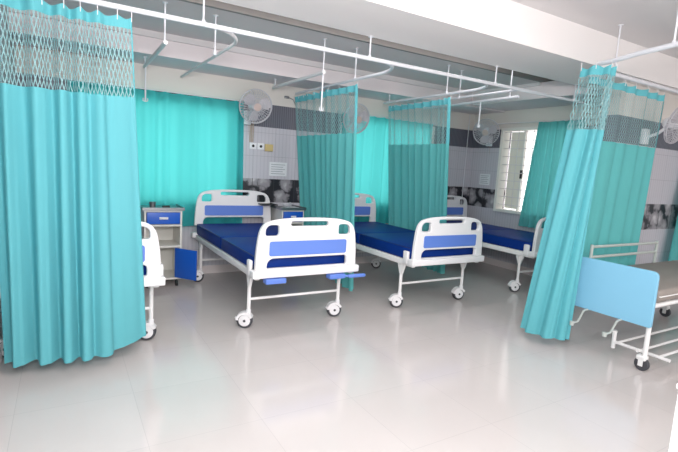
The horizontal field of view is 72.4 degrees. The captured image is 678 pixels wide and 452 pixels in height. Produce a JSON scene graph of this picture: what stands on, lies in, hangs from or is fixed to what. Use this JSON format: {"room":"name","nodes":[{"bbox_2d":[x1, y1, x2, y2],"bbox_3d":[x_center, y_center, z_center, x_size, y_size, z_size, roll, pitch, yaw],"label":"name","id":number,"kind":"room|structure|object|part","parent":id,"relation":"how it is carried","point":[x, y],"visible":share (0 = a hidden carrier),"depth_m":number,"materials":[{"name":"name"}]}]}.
{"room":"hospital room","nodes":[
{"label":"hospital room","id":0,"kind":"room"},
{"bbox_2d":[0,4,15,338],"bbox_3d":[-0.865,-0.114,0.494,0.200,2.900,9.750,-1,9,-31],"label":"wall","id":1,"kind":"structure","parent":0,"point":[1,6],"depth_m":3.78,"materials":[{"name":"grey paint"}]},
{"bbox_2d":[0,336,2,364],"bbox_3d":[-0.856,1.271,0.725,0.012,0.100,9.738,-1,9,-31],"label":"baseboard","id":2,"kind":"structure","parent":1,"relation":"attached to","point":[1,357],"depth_m":3.14,"materials":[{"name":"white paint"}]},
{"bbox_2d":[8,7,473,94],"bbox_3d":[-0.413,-1.927,5.449,5.690,0.060,0.030,-1,9,-31],"label":"trim","id":3,"kind":"structure","parent":1,"relation":"attached to","point":[136,31],"depth_m":5.12,"materials":[{"name":"white paint"}]},
{"bbox_2d":[15,45,474,265],"bbox_3d":[-0.556,-0.869,6.405,6.790,2.900,0.200,-1,9,-31],"label":"wall","id":4,"kind":"structure","parent":0,"point":[278,130],"depth_m":6.03,"materials":[{"name":"white paint"}]},
{"bbox_2d":[61,77,243,101],"bbox_3d":[-2.003,-1.531,5.268,1.994,0.016,0.098,-1,9,-31],"label":"curtain rod","id":5,"kind":"object","parent":4,"relation":"attached to","point":[61,77],"visible":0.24,"depth_m":5.25,"materials":[{"name":"silver metal"}]},
{"bbox_2d":[67,80,243,225],"bbox_3d":[-2.011,-0.757,5.332,1.910,1.540,0.054,-1,9,-31],"label":"window curtain","id":6,"kind":"object","parent":5,"relation":"hanging from","point":[189,146],"visible":0.56,"depth_m":5.44,"materials":[{"name":"teal fabric"}]},
{"bbox_2d":[249,121,253,141],"bbox_3d":[-1.117,-1.239,5.880,0.070,0.342,0.014,-1,9,-31],"label":"cable","id":7,"kind":"object","parent":4,"relation":"attached to","point":[253,121],"visible":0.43,"depth_m":5.89,"materials":[{"name":"beige plastic"}]},
{"bbox_2d":[249,142,256,148],"bbox_3d":[-1.101,-1.026,5.927,0.090,0.080,0.016,-1,9,-31],"label":"wall socket","id":8,"kind":"object","parent":4,"relation":"attached to","point":[252,145],"visible":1,"depth_m":5.92,"materials":[{"name":"white plastic"}]},
{"bbox_2d":[239,89,271,128],"bbox_3d":[-1.062,-1.383,5.646,0.410,0.533,0.421,-1,9,-31],"label":"wall fan","id":9,"kind":"object","parent":4,"relation":"attached to","point":[253,106],"visible":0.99,"depth_m":5.51,"materials":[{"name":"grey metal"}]},
{"bbox_3d":[-1.050,-1.492,5.442,0.144,0.118,0.078,-1,9,-31],"label":"blade","id":10,"kind":"part","parent":9,"relation":"part of","materials":[{"name":"grey plastic"}]},
{"bbox_3d":[-1.009,-1.329,5.540,0.057,0.140,0.135,8,9,32],"label":"blade","id":11,"kind":"part","parent":9,"relation":"part of","materials":[{"name":"grey plastic"}]},
{"bbox_3d":[-0.889,-1.468,5.545,0.153,0.136,0.038,1,8,-19],"label":"blade","id":12,"kind":"part","parent":9,"relation":"part of","materials":[{"name":"grey plastic"}]},
{"bbox_2d":[8,12,504,114],"bbox_3d":[-0.282,-1.899,5.914,6.390,0.220,0.620,-1,9,-31],"label":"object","id":13,"kind":"structure","parent":4,"relation":"attached to","point":[175,55],"depth_m":5.15,"materials":[{"name":"white paint"}]},
{"bbox_2d":[257,143,263,149],"bbox_3d":[-1.010,-1.028,5.980,0.090,0.080,0.016,-1,9,-31],"label":"wall socket","id":14,"kind":"object","parent":4,"relation":"attached to","point":[260,146],"visible":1,"depth_m":5.97,"materials":[{"name":"white plastic"}]},
{"bbox_2d":[258,203,277,205],"bbox_3d":[-0.951,-0.226,5.952,0.210,0.137,0.348,-1,9,-31],"label":"wall shelf","id":15,"kind":"object","parent":4,"relation":"attached to","point":[258,203],"visible":0.44,"depth_m":5.85,"materials":[{"name":"black plastic"}]},
{"bbox_2d":[265,144,272,151],"bbox_3d":[-0.913,-1.019,6.032,0.110,0.090,0.030,-1,9,-31],"label":"junction box","id":16,"kind":"object","parent":4,"relation":"attached to","point":[268,147],"visible":1,"depth_m":6.02,"materials":[{"name":"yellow plastic"}]},
{"bbox_2d":[269,162,286,175],"bbox_3d":[-0.810,-0.755,6.151,0.250,0.180,0.007,-1,9,-31],"label":"notice","id":17,"kind":"object","parent":4,"relation":"attached to","point":[275,168],"visible":1,"depth_m":6.15,"materials":[{"name":"white paper"}]},
{"bbox_2d":[197,256,390,273],"bbox_3d":[-0.587,0.532,6.497,6.390,0.100,0.012,-1,9,-31],"label":"baseboard","id":18,"kind":"structure","parent":4,"relation":"attached to","point":[365,259],"depth_m":5.99,"materials":[{"name":"white paint"}]},
{"bbox_2d":[340,103,369,133],"bbox_3d":[0.167,-1.403,6.376,0.410,0.533,0.421,-1,9,-31],"label":"wall fan","id":19,"kind":"object","parent":4,"relation":"attached to","point":[364,116],"visible":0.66,"depth_m":6.24,"materials":[{"name":"white plastic"}]},
{"bbox_3d":[0.340,-1.489,6.275,0.153,0.136,0.038,1,8,-19],"label":"blade","id":20,"kind":"part","parent":19,"relation":"part of","materials":[{"name":"grey plastic"}]},
{"bbox_2d":[336,111,435,124],"bbox_3d":[0.750,-1.606,6.898,1.794,0.016,0.098,-1,9,-31],"label":"curtain rod","id":21,"kind":"object","parent":4,"relation":"attached to","point":[336,111],"visible":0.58,"depth_m":6.91,"materials":[{"name":"silver metal"}]},
{"bbox_2d":[342,113,432,223],"bbox_3d":[0.715,-0.817,6.949,1.650,1.570,0.055,-1,9,-31],"label":"window curtain","id":22,"kind":"object","parent":21,"relation":"hanging from","point":[371,176],"visible":0.29,"depth_m":6.84,"materials":[{"name":"teal fabric"}]},
{"bbox_2d":[431,126,434,143],"bbox_3d":[0.755,-0.951,7.103,1.680,1.280,0.100,-1,9,-31],"label":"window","id":23,"kind":"structure","parent":4,"relation":"in","point":[433,129],"depth_m":7.41,"materials":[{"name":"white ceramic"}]},
{"bbox_2d":[460,116,469,216],"bbox_3d":[2.117,-0.663,7.894,0.012,2.430,0.012,-1,9,-31],"label":"conduit","id":24,"kind":"object","parent":4,"relation":"attached to","point":[469,116],"visible":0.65,"depth_m":7.83,"materials":[{"name":"white plastic"}]},
{"bbox_2d":[43,0,536,89],"bbox_3d":[-0.024,-2.109,5.474,6.790,0.340,1.970,-1,9,-31],"label":"ceiling","id":25,"kind":"structure","parent":0,"point":[178,8],"depth_m":4.67,"materials":[{"name":"white paint"}]},
{"bbox_2d":[143,1,167,101],"bbox_3d":[-1.700,-1.537,4.252,0.053,0.675,1.270,-1,9,-30],"label":"track","id":26,"kind":"object","parent":25,"relation":"hanging from","point":[164,43],"visible":1,"depth_m":4.01,"materials":[{"name":"silver metal"}]},
{"bbox_3d":[-1.989,-1.462,4.757,0.053,0.361,0.016,-1,9,-31],"label":"drip rod","id":27,"kind":"part","parent":26,"relation":"part of","materials":[{"name":"white metal"}]},
{"bbox_2d":[180,14,237,77],"bbox_3d":[-1.215,-1.680,4.230,0.290,0.328,2.328,0,8,-23],"label":"rail","id":28,"kind":"object","parent":25,"relation":"hanging from","point":[215,54],"visible":0.88,"depth_m":3.97,"materials":[{"name":"silver metal"}]},
{"bbox_2d":[272,38,326,110],"bbox_3d":[-0.476,-1.566,5.082,0.053,0.685,1.332,-1,9,-30],"label":"track","id":29,"kind":"object","parent":25,"relation":"hanging from","point":[323,71],"visible":1,"depth_m":4.69,"materials":[{"name":"silver metal"}]},
{"bbox_3d":[-0.166,-1.319,4.551,0.053,0.371,0.016,-1,9,-31],"label":"drip rod","id":30,"kind":"part","parent":29,"relation":"part of","materials":[{"name":"white metal"}]},
{"bbox_2d":[73,0,600,107],"bbox_3d":[0.780,-1.473,4.128,6.360,0.191,0.049,-1,9,-31],"label":"rail","id":31,"kind":"object","parent":25,"relation":"hanging from","point":[202,23],"visible":0.94,"depth_m":3.50,"materials":[{"name":"white metal"}]},
{"bbox_2d":[0,0,145,367],"bbox_3d":[-1.646,-0.242,2.909,0.873,2.234,0.187,-2,9,-34],"label":"curtain","id":32,"kind":"object","parent":31,"relation":"hanging from","point":[72,275],"visible":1,"depth_m":2.88,"materials":[{"name":"teal fabric"}]},
{"bbox_3d":[-1.633,-1.028,2.772,0.771,0.427,0.076,-1,9,-31],"label":"net panel","id":33,"kind":"part","parent":32,"relation":"part of","materials":[{"name":"teal"}]},
{"bbox_2d":[295,48,393,94],"bbox_3d":[0.025,-1.702,4.983,0.293,0.329,2.360,0,8,-23],"label":"rail","id":34,"kind":"object","parent":25,"relation":"hanging from","point":[391,66],"visible":0.92,"depth_m":4.79,"materials":[{"name":"white metal"}]},
{"bbox_2d":[295,80,358,290],"bbox_3d":[-0.140,-0.509,5.492,0.254,2.195,1.623,-1,9,-31],"label":"curtain","id":35,"kind":"object","parent":34,"relation":"hanging from","point":[326,163],"visible":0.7,"depth_m":5.32,"materials":[{"name":"teal fabric"}]},
{"bbox_3d":[-0.180,-1.284,5.411,0.114,0.425,1.485,-1,9,-31],"label":"net panel","id":36,"kind":"part","parent":35,"relation":"part of","materials":[{"name":"teal"}]},
{"bbox_2d":[383,65,487,103],"bbox_3d":[1.130,-1.698,5.464,0.286,0.329,2.064,0,8,-22],"label":"rail","id":37,"kind":"object","parent":25,"relation":"hanging from","point":[485,86],"visible":0.91,"depth_m":5.37,"materials":[{"name":"white metal"}]},
{"bbox_2d":[388,94,451,273],"bbox_3d":[1.015,-0.536,6.003,0.357,2.135,1.272,-1,9,-31],"label":"curtain","id":38,"kind":"object","parent":37,"relation":"hanging from","point":[417,173],"visible":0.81,"depth_m":5.93,"materials":[{"name":"teal fabric"}]},
{"bbox_3d":[0.990,-1.261,5.861,0.137,0.445,1.253,-1,8,-28],"label":"net panel","id":39,"kind":"part","parent":38,"relation":"part of","materials":[{"name":"teal"}]},
{"bbox_3d":[1.015,-0.264,6.066,0.300,1.580,1.243,-1,9,-31],"label":"fabric panel","id":40,"kind":"part","parent":38,"relation":"part of","materials":[{"name":"teal fabric"}]},
{"bbox_2d":[397,70,515,105],"bbox_3d":[1.315,-1.726,5.760,0.044,0.328,2.252,-1,9,-29],"label":"rail","id":41,"kind":"object","parent":25,"relation":"hanging from","point":[503,91],"visible":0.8,"depth_m":5.38,"materials":[{"name":"white metal"}]},
{"bbox_2d":[423,70,518,127],"bbox_3d":[1.624,-1.696,5.933,0.087,0.875,1.682,-1,9,-29],"label":"track","id":42,"kind":"object","parent":25,"relation":"hanging from","point":[509,96],"visible":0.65,"depth_m":5.73,"materials":[{"name":"white metal"}]},
{"bbox_3d":[1.748,-1.385,5.753,0.053,0.321,0.016,-1,9,-31],"label":"drip rod","id":43,"kind":"part","parent":42,"relation":"part of","materials":[{"name":"white metal"}]},
{"bbox_2d":[0,261,677,451],"bbox_3d":[3.442,1.279,3.445,10.600,0.100,10.000,-1,9,-31],"label":"floor","id":44,"kind":"structure","parent":0,"point":[436,371],"depth_m":3.17,"materials":[{"name":"tile"}]},
{"bbox_2d":[0,221,165,357],"bbox_3d":[-2.282,0.254,4.051,1.076,1.080,2.141,-1,9,-31],"label":"hospital bed","id":45,"kind":"object","parent":44,"relation":"on","point":[153,268],"visible":0.22,"depth_m":3.38,"materials":[{"name":"white plastic"}]},
{"bbox_3d":[-1.727,0.166,3.162,0.969,0.440,0.045,-1,9,-31],"label":"footboard","id":46,"kind":"part","parent":45,"relation":"part of","materials":[{"name":"white plastic"}]},
{"bbox_3d":[-1.470,0.582,3.620,0.034,0.320,0.110,-1,9,-31],"label":"leg","id":47,"kind":"part","parent":45,"relation":"part of","materials":[{"name":"white metal"}]},
{"bbox_2d":[140,204,196,287],"bbox_3d":[-1.916,0.228,5.136,0.524,0.891,0.631,-1,9,-31],"label":"base cabinet","id":48,"kind":"object","parent":44,"relation":"on","point":[178,263],"visible":0.73,"depth_m":5.08,"materials":[{"name":"white metal"}]},
{"bbox_2d":[149,201,155,207],"bbox_3d":[-2.050,-0.236,5.090,0.072,0.060,0.072,-1,9,-31],"label":"cup","id":49,"kind":"object","parent":48,"relation":"on","point":[152,204],"visible":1,"depth_m":5.06,"materials":[{"name":"silver metal"}]},
{"bbox_2d":[140,204,184,210],"bbox_3d":[-1.982,-0.210,5.141,0.430,0.032,0.430,-1,9,-31],"label":"tray","id":50,"kind":"object","parent":48,"relation":"on","point":[143,207],"depth_m":5.02,"materials":[{"name":"silver metal"}]},
{"bbox_3d":[-1.966,-0.104,5.118,0.340,0.126,0.315,-1,9,-31],"label":"drawer","id":51,"kind":"part","parent":48,"relation":"part of","materials":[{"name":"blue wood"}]},
{"bbox_3d":[-1.681,0.419,5.075,0.290,0.330,0.016,6,8,21],"label":"door","id":52,"kind":"part","parent":48,"relation":"part of","materials":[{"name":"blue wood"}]},
{"bbox_2d":[191,189,364,327],"bbox_3d":[-0.786,0.235,4.891,1.129,1.080,2.187,-1,9,-31],"label":"hospital bed","id":53,"kind":"object","parent":44,"relation":"on","point":[267,251],"visible":0.99,"depth_m":4.15,"materials":[{"name":"white plastic"}]},
{"bbox_3d":[-1.615,0.339,5.409,0.034,0.320,0.110,-1,9,-31],"label":"leg","id":54,"kind":"part","parent":53,"relation":"part of","materials":[{"name":"white metal"}]},
{"bbox_3d":[-1.298,-0.231,5.738,0.969,0.440,0.045,-1,9,-31],"label":"headboard","id":55,"kind":"part","parent":53,"relation":"part of","materials":[{"name":"white plastic"}]},
{"bbox_3d":[-0.778,0.574,4.006,0.034,0.320,0.110,-1,9,-31],"label":"leg","id":56,"kind":"part","parent":53,"relation":"part of","materials":[{"name":"white metal"}]},
{"bbox_3d":[-0.798,0.169,4.909,0.930,0.131,1.960,-1,9,-31],"label":"mattress","id":57,"kind":"part","parent":53,"relation":"part of","materials":[{"name":"blue leather"}]},
{"bbox_3d":[-0.799,0.265,4.913,0.950,0.063,2.050,-1,9,-31],"label":"frame","id":58,"kind":"part","parent":53,"relation":"part of","materials":[{"name":"white metal"}]},
{"bbox_3d":[-0.263,0.145,4.006,0.969,0.440,0.045,-1,9,-31],"label":"footboard","id":59,"kind":"part","parent":53,"relation":"part of","materials":[{"name":"white plastic"}]},
{"bbox_3d":[-0.006,0.561,4.465,0.034,0.320,0.110,-1,9,-31],"label":"leg","id":60,"kind":"part","parent":53,"relation":"part of","materials":[{"name":"white metal"}]},
{"bbox_2d":[270,204,305,225],"bbox_3d":[-0.694,0.181,6.063,0.335,0.891,0.441,-1,9,-31],"label":"base cabinet","id":61,"kind":"object","parent":44,"relation":"on","point":[277,212],"visible":0.34,"depth_m":5.89,"materials":[{"name":"white metal"}]},
{"bbox_2d":[270,204,305,209],"bbox_3d":[-0.671,-0.244,6.012,0.335,0.032,0.430,-1,9,-31],"label":"tray","id":62,"kind":"object","parent":61,"relation":"on","point":[272,207],"depth_m":5.90,"materials":[{"name":"silver metal"}]},
{"bbox_3d":[-0.655,-0.138,5.989,0.265,0.126,0.315,-1,9,-31],"label":"drawer","id":63,"kind":"part","parent":61,"relation":"part of","materials":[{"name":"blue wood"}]},
{"bbox_2d":[354,193,483,307],"bbox_3d":[0.610,0.206,5.761,1.076,1.080,2.141,-1,9,-31],"label":"hospital bed","id":64,"kind":"object","parent":44,"relation":"on","point":[443,243],"visible":0.76,"depth_m":4.97,"materials":[{"name":"white plastic"}]},
{"bbox_3d":[0.131,-0.257,6.604,0.969,0.440,0.045,-1,9,-31],"label":"headboard","id":65,"kind":"part","parent":64,"relation":"part of","materials":[{"name":"white plastic"}]},
{"bbox_3d":[0.650,0.547,4.872,0.034,0.320,0.110,-1,9,-31],"label":"leg","id":66,"kind":"part","parent":64,"relation":"part of","materials":[{"name":"white metal"}]},
{"bbox_3d":[0.630,0.142,5.774,0.930,0.131,1.960,-1,9,-31],"label":"mattress","id":67,"kind":"part","parent":64,"relation":"part of","materials":[{"name":"blue fabric"}]},
{"bbox_3d":[0.629,0.239,5.778,0.950,0.063,2.050,-1,9,-31],"label":"frame","id":68,"kind":"part","parent":64,"relation":"part of","materials":[{"name":"white metal"}]},
{"bbox_3d":[1.165,0.119,4.872,0.969,0.440,0.045,-1,9,-31],"label":"footboard","id":69,"kind":"part","parent":64,"relation":"part of","materials":[{"name":"white plastic"}]},
{"bbox_3d":[1.422,0.534,5.330,0.034,0.320,0.110,-1,9,-31],"label":"leg","id":70,"kind":"part","parent":64,"relation":"part of","materials":[{"name":"white metal"}]},
{"bbox_2d":[447,195,545,291],"bbox_3d":[2.224,0.180,6.716,1.076,1.080,2.141,-1,9,-31],"label":"hospital bed","id":71,"kind":"object","parent":44,"relation":"on","point":[521,243],"visible":0.38,"depth_m":6.07,"materials":[{"name":"white plastic"}]},
{"bbox_3d":[1.745,-0.283,7.559,0.969,0.440,0.045,-1,9,-31],"label":"headboard","id":72,"kind":"part","parent":71,"relation":"part of","materials":[{"name":"white plastic"}]},
{"bbox_3d":[2.244,0.116,6.730,0.930,0.131,1.960,-1,9,-31],"label":"mattress","id":73,"kind":"part","parent":71,"relation":"part of","materials":[{"name":"blue fabric"}]},
{"bbox_3d":[2.243,0.212,6.734,0.950,0.063,2.050,-1,9,-31],"label":"frame","id":74,"kind":"part","parent":71,"relation":"part of","materials":[{"name":"white metal"}]},
{"bbox_3d":[2.265,0.521,5.827,0.034,0.320,0.110,-1,9,-31],"label":"leg","id":75,"kind":"part","parent":71,"relation":"part of","materials":[{"name":"white metal"}]},
{"bbox_3d":[2.780,0.092,5.827,0.969,0.440,0.045,-1,9,-31],"label":"footboard","id":76,"kind":"part","parent":71,"relation":"part of","materials":[{"name":"white plastic"}]},
{"bbox_2d":[565,241,677,370],"bbox_3d":[2.994,0.647,4.281,2.118,0.880,0.875,-1,9,-31],"label":"hospital bed","id":77,"kind":"object","parent":44,"relation":"on","point":[629,293],"visible":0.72,"depth_m":3.78,"materials":[{"name":"blue plastic"}]},
{"bbox_3d":[2.334,0.958,3.930,0.042,0.156,0.041,-1,9,-31],"label":"frame post","id":78,"kind":"part","parent":77,"relation":"part of","materials":[{"name":"white metal"}]},
{"bbox_3d":[2.226,0.518,3.827,0.030,0.440,0.720,-1,9,-31],"label":"panel","id":79,"kind":"part","parent":77,"relation":"part of","materials":[{"name":"blue plastic"}]},
{"bbox_3d":[2.788,0.335,4.520,1.187,0.350,0.028,-1,9,-31],"label":"guard rail","id":80,"kind":"part","parent":77,"relation":"part of","materials":[{"name":"white metal"}]},
{"bbox_3d":[3.142,0.994,4.207,1.750,0.025,0.500,-1,9,-31],"label":"frame","id":81,"kind":"part","parent":77,"relation":"part of","materials":[{"name":"white metal"}]},
{"bbox_3d":[2.404,0.812,3.594,0.036,0.420,0.036,-1,9,-31],"label":"leg","id":82,"kind":"part","parent":77,"relation":"part of","materials":[{"name":"white metal"}]},
{"bbox_3d":[3.083,0.480,4.321,1.880,0.100,0.700,-1,9,-31],"label":"mattress","id":83,"kind":"part","parent":77,"relation":"part of","materials":[{"name":"grey fabric"}]},
{"bbox_3d":[3.073,0.554,4.327,1.934,0.036,0.696,-1,9,-31],"label":"frame","id":84,"kind":"part","parent":77,"relation":"part of","materials":[{"name":"white metal"}]},
{"bbox_2d":[668,383,677,451],"bbox_3d":[1.369,0.940,1.595,0.444,0.800,0.286,-1,9,-31],"label":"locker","id":85,"kind":"object","parent":44,"relation":"on","point":[673,445],"visible":1,"depth_m":1.56,"materials":[{"name":"white metal"}]},
{"bbox_2d":[467,103,601,268],"bbox_3d":[3.007,-0.711,6.864,0.200,2.900,2.680,-1,9,-31],"label":"wall","id":86,"kind":"structure","parent":0,"point":[480,198],"depth_m":7.49,"materials":[{"name":"white paint"}]},
{"bbox_2d":[479,174,489,184],"bbox_3d":[2.411,-0.772,7.663,0.007,0.180,0.212,-1,9,-31],"label":"notice","id":87,"kind":"object","parent":86,"relation":"attached to","point":[484,178],"visible":1,"depth_m":7.66,"materials":[{"name":"white paper"}]},
{"bbox_2d":[473,119,499,152],"bbox_3d":[2.364,-1.419,7.370,0.410,0.533,0.421,8,9,29],"label":"wall fan","id":88,"kind":"object","parent":86,"relation":"attached to","point":[486,138],"visible":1,"depth_m":7.22,"materials":[{"name":"white plastic"}]},
{"bbox_3d":[2.292,-1.374,7.271,0.135,0.140,0.057,4,7,2],"label":"blade","id":89,"kind":"part","parent":88,"relation":"part of","materials":[{"name":"grey plastic"}]},
{"bbox_3d":[2.376,-1.502,7.169,0.153,0.136,0.038,10,10,40],"label":"blade","id":90,"kind":"part","parent":88,"relation":"part of","materials":[{"name":"grey plastic"}]},
{"bbox_2d":[473,82,540,93],"bbox_3d":[2.286,-1.895,6.388,0.030,0.040,1.120,-1,9,-31],"label":"trim","id":91,"kind":"structure","parent":86,"relation":"attached to","point":[537,83],"depth_m":6.37,"materials":[{"name":"white paint"}]},
{"bbox_2d":[483,257,533,275],"bbox_3d":[2.834,0.677,6.986,0.012,0.100,2.668,-1,9,-31],"label":"baseboard","id":92,"kind":"structure","parent":86,"relation":"attached to","point":[510,266],"depth_m":7.31,"materials":[{"name":"white paint"}]},
{"bbox_2d":[493,126,537,214],"bbox_3d":[2.922,-0.805,6.886,0.180,1.310,1.270,-1,9,-31],"label":"window","id":93,"kind":"structure","parent":86,"relation":"in","point":[518,148],"depth_m":7.30,"materials":[{"name":"white metal"}]},
{"bbox_2d":[504,132,527,208],"bbox_3d":[2.780,-0.866,7.279,0.020,1.190,0.280,-1,9,-31],"label":"shutter","id":94,"kind":"object","parent":93,"relation":"attached to","point":[513,152],"depth_m":7.30,"materials":[{"name":"white"}]},
{"bbox_2d":[472,80,602,110],"bbox_3d":[2.763,-1.778,6.334,0.730,0.200,1.790,-1,9,-31],"label":"trim","id":95,"kind":"structure","parent":86,"relation":"attached to","point":[525,100],"depth_m":6.15,"materials":[{"name":"white paint"}]},
{"bbox_2d":[497,118,592,124],"bbox_3d":[2.916,-1.510,6.711,0.088,0.016,1.534,-1,9,-31],"label":"curtain rod","id":96,"kind":"object","parent":86,"relation":"attached to","point":[583,118],"visible":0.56,"depth_m":6.66,"materials":[{"name":"silver metal"}]},
{"bbox_2d":[518,119,584,228],"bbox_3d":[2.971,-0.705,6.526,0.089,1.530,0.840,-1,9,-31],"label":"window curtain","id":97,"kind":"object","parent":96,"relation":"hanging from","point":[550,136],"visible":0.68,"depth_m":6.62,"materials":[{"name":"teal fabric"}]},
{"bbox_2d":[511,0,677,58],"bbox_3d":[4.215,-1.409,1.491,9.990,0.180,6.660,-1,9,-31],"label":"ceiling","id":98,"kind":"structure","parent":0,"point":[647,23],"depth_m":3.85,"materials":[{"name":"white paint"}]},
{"bbox_2d":[595,12,677,93],"bbox_3d":[3.933,-1.521,4.605,2.020,0.438,6.224,9,9,36],"label":"rail","id":99,"kind":"object","parent":98,"relation":"hanging from","point":[674,43],"visible":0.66,"depth_m":3.65,"materials":[{"name":"white metal"}]},
{"bbox_2d":[520,60,617,339],"bbox_3d":[1.893,-0.176,3.880,0.500,2.300,0.158,8,9,31],"label":"curtain","id":100,"kind":"object","parent":99,"relation":"hanging from","point":[550,302],"visible":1,"depth_m":3.86,"materials":[{"name":"teal fabric"}]},
{"bbox_3d":[1.862,0.084,3.921,0.469,1.770,0.153,8,9,32],"label":"fabric panel","id":101,"kind":"part","parent":100,"relation":"part of","materials":[{"name":"teal fabric"}]},
{"bbox_3d":[2.016,-0.984,3.699,0.291,0.420,0.149,6,8,18],"label":"net panel","id":102,"kind":"part","parent":100,"relation":"part of","materials":[{"name":"teal"}]},
{"bbox_2d":[580,75,664,264],"bbox_3d":[2.594,-0.310,4.420,1.383,2.089,0.117,-1,9,-31],"label":"curtain","id":103,"kind":"object","parent":99,"relation":"hanging from","point":[623,174],"visible":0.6,"depth_m":4.48,"materials":[{"name":"teal fabric"}]},
{"bbox_3d":[2.562,-0.029,4.458,1.359,1.520,0.100,-1,9,-31],"label":"fabric panel","id":104,"kind":"part","parent":103,"relation":"part of","materials":[{"name":"teal fabric"}]},
{"bbox_3d":[2.665,-1.005,4.318,1.333,0.460,0.051,-1,9,-31],"label":"net panel","id":105,"kind":"part","parent":103,"relation":"part of","materials":[{"name":"teal"}]},
{"bbox_2d":[599,81,677,263],"bbox_3d":[4.653,-0.522,6.184,4.070,2.900,0.200,-1,9,-31],"label":"wall","id":106,"kind":"structure","parent":0,"point":[661,207],"depth_m":5.58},
{"bbox_2d":[179,0,677,95],"bbox_3d":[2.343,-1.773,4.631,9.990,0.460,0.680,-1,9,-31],"label":"beam","id":107,"kind":"structure","parent":106,"relation":"attached to","point":[507,34],"depth_m":3.76,"materials":[{"name":"white paint"}]},
{"bbox_2d":[639,108,677,144],"bbox_3d":[3.554,-1.035,5.071,0.410,0.533,0.421,-1,9,-31],"label":"wall fan","id":108,"kind":"object","parent":106,"relation":"attached to","point":[671,123],"visible":0.94,"depth_m":4.96,"materials":[{"name":"white plastic"}]},
{"bbox_3d":[3.517,-1.033,5.135,0.036,0.120,0.195,-1,9,-31],"label":"arm","id":109,"kind":"part","parent":108,"relation":"part of","materials":[{"name":"white plastic"}]},
{"bbox_3d":[3.595,-1.108,5.000,0.124,0.136,0.181,-1,9,-31],"label":"motor","id":110,"kind":"part","parent":108,"relation":"part of","materials":[{"name":"white plastic"}]},
{"bbox_3d":[3.566,-1.144,4.867,0.144,0.118,0.078,-1,9,-31],"label":"blade","id":111,"kind":"part","parent":108,"relation":"part of","materials":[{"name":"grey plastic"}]},
{"bbox_3d":[4.695,-1.297,5.915,0.764,0.016,0.078,-1,9,-31],"label":"curtain rod","id":112,"kind":"object","parent":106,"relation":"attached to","visible":0},
{"bbox_2d":[668,216,677,260],"bbox_3d":[4.525,-0.291,5.905,0.981,2.000,0.081,-1,9,-32],"label":"window curtain","id":113,"kind":"object","parent":112,"relation":"hanging from","point":[673,255],"visible":0.48,"depth_m":5.76,"materials":[{"name":"teal fabric"}]}
]}

